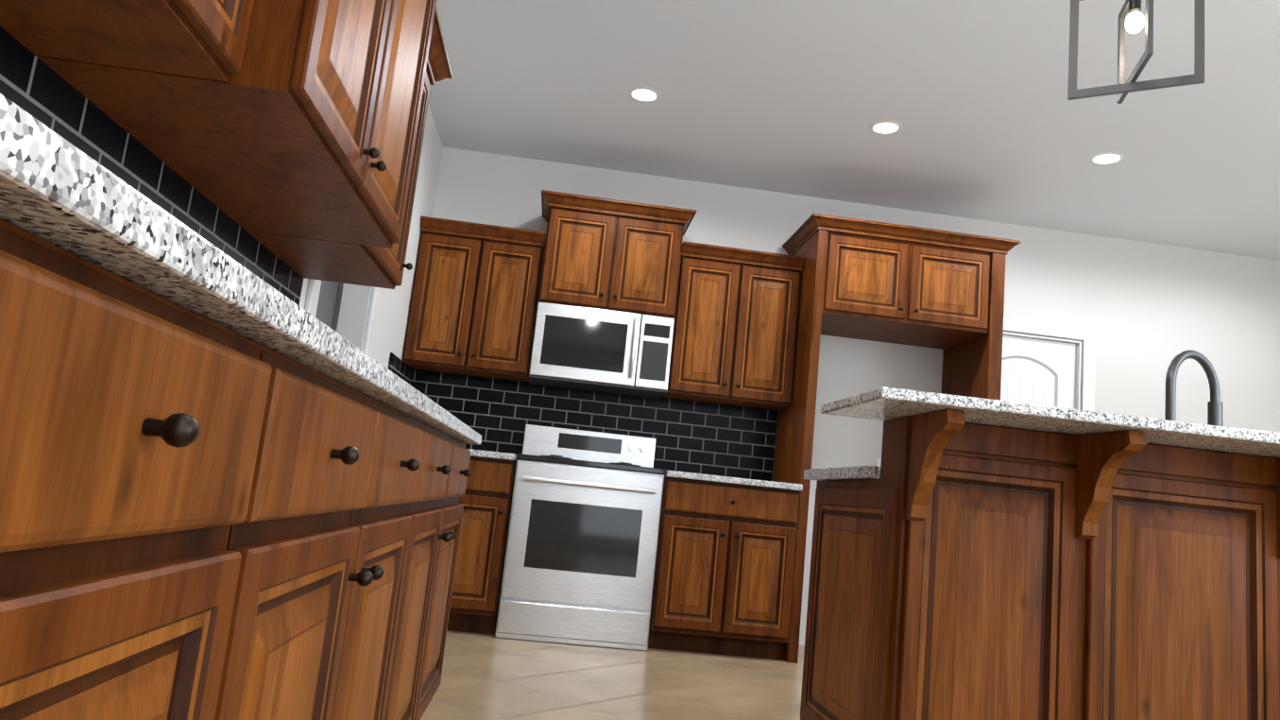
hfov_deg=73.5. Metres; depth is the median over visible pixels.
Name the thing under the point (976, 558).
kitchen island
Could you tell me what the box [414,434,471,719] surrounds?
base cabinet
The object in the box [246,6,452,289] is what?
upper cabinet
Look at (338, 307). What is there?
door frame
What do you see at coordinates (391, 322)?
wall
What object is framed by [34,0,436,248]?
upper cabinet
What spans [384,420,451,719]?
base cabinet
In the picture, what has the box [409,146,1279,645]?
wall
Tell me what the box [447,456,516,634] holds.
base cabinet
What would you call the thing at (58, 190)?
countertop
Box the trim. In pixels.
[304,278,380,356]
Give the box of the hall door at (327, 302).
[315,280,341,329]
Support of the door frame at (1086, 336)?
attached to the wall at (1147, 311)
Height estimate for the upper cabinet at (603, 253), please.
0.625 m
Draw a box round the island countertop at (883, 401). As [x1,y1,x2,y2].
[820,386,1279,447]
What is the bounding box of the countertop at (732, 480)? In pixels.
[664,470,802,490]
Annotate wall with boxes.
[299,103,443,368]
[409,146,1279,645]
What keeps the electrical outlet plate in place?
attached to the wall at (1147, 311)
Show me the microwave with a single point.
(593, 349)
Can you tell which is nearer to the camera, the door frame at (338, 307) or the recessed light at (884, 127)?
the door frame at (338, 307)
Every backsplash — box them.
[0,26,303,305]
[409,369,777,480]
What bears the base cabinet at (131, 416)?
on the floor
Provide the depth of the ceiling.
4.18 m
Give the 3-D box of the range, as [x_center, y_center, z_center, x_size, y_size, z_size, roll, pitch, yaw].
[-0.314,0.925,4.665,0.776,1.115,0.718,7,-9,-5]
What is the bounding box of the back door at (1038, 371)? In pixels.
[1000,335,1075,409]
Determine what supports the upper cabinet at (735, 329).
attached to the wall at (1147, 311)
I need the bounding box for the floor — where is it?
[420,630,804,719]
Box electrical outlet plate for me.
[876,458,881,466]
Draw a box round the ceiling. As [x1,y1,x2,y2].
[428,0,1279,260]
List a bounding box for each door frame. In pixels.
[333,282,343,331]
[1002,317,1095,410]
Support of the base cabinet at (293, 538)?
on the floor
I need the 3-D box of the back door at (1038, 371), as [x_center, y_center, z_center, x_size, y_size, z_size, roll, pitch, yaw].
[2.365,0.846,5.358,0.723,2.018,0.089,7,-9,-5]
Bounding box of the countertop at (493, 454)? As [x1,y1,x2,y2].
[467,448,517,461]
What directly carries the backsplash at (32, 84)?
attached to the wall at (391, 322)
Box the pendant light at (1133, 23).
[1067,0,1204,103]
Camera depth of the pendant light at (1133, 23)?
2.28 m
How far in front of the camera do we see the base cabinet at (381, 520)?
1.48 m
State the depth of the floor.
3.55 m
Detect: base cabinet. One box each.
[0,219,272,719]
[214,344,375,719]
[331,396,424,719]
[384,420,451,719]
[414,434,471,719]
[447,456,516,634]
[648,477,800,660]
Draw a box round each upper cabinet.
[0,0,254,81]
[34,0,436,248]
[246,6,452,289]
[402,216,546,382]
[538,189,696,318]
[661,240,805,409]
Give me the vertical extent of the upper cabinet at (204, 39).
0.825 m
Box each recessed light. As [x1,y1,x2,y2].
[627,85,661,102]
[868,119,903,134]
[1088,151,1125,164]
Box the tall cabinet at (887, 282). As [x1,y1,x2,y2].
[772,212,1020,663]
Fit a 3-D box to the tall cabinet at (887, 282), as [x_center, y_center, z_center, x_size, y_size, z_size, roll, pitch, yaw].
[1.407,0.486,4.952,1.211,2.415,0.652,7,-9,-5]
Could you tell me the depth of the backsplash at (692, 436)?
5.14 m
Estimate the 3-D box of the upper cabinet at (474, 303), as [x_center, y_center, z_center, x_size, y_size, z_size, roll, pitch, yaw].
[-0.946,-0.337,4.967,0.700,0.820,0.385,7,-9,-5]
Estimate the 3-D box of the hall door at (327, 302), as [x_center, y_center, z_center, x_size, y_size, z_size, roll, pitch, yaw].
[-1.780,0.171,3.797,0.718,2.018,0.089,7,-9,-5]
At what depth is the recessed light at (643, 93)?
4.30 m
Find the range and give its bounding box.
[494,424,665,650]
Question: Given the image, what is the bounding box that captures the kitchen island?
[800,406,1279,719]
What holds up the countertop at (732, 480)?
on the base cabinet at (724, 571)
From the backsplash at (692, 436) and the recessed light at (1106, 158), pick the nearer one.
the recessed light at (1106, 158)
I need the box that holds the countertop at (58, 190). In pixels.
[0,93,481,444]
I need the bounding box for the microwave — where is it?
[529,302,674,399]

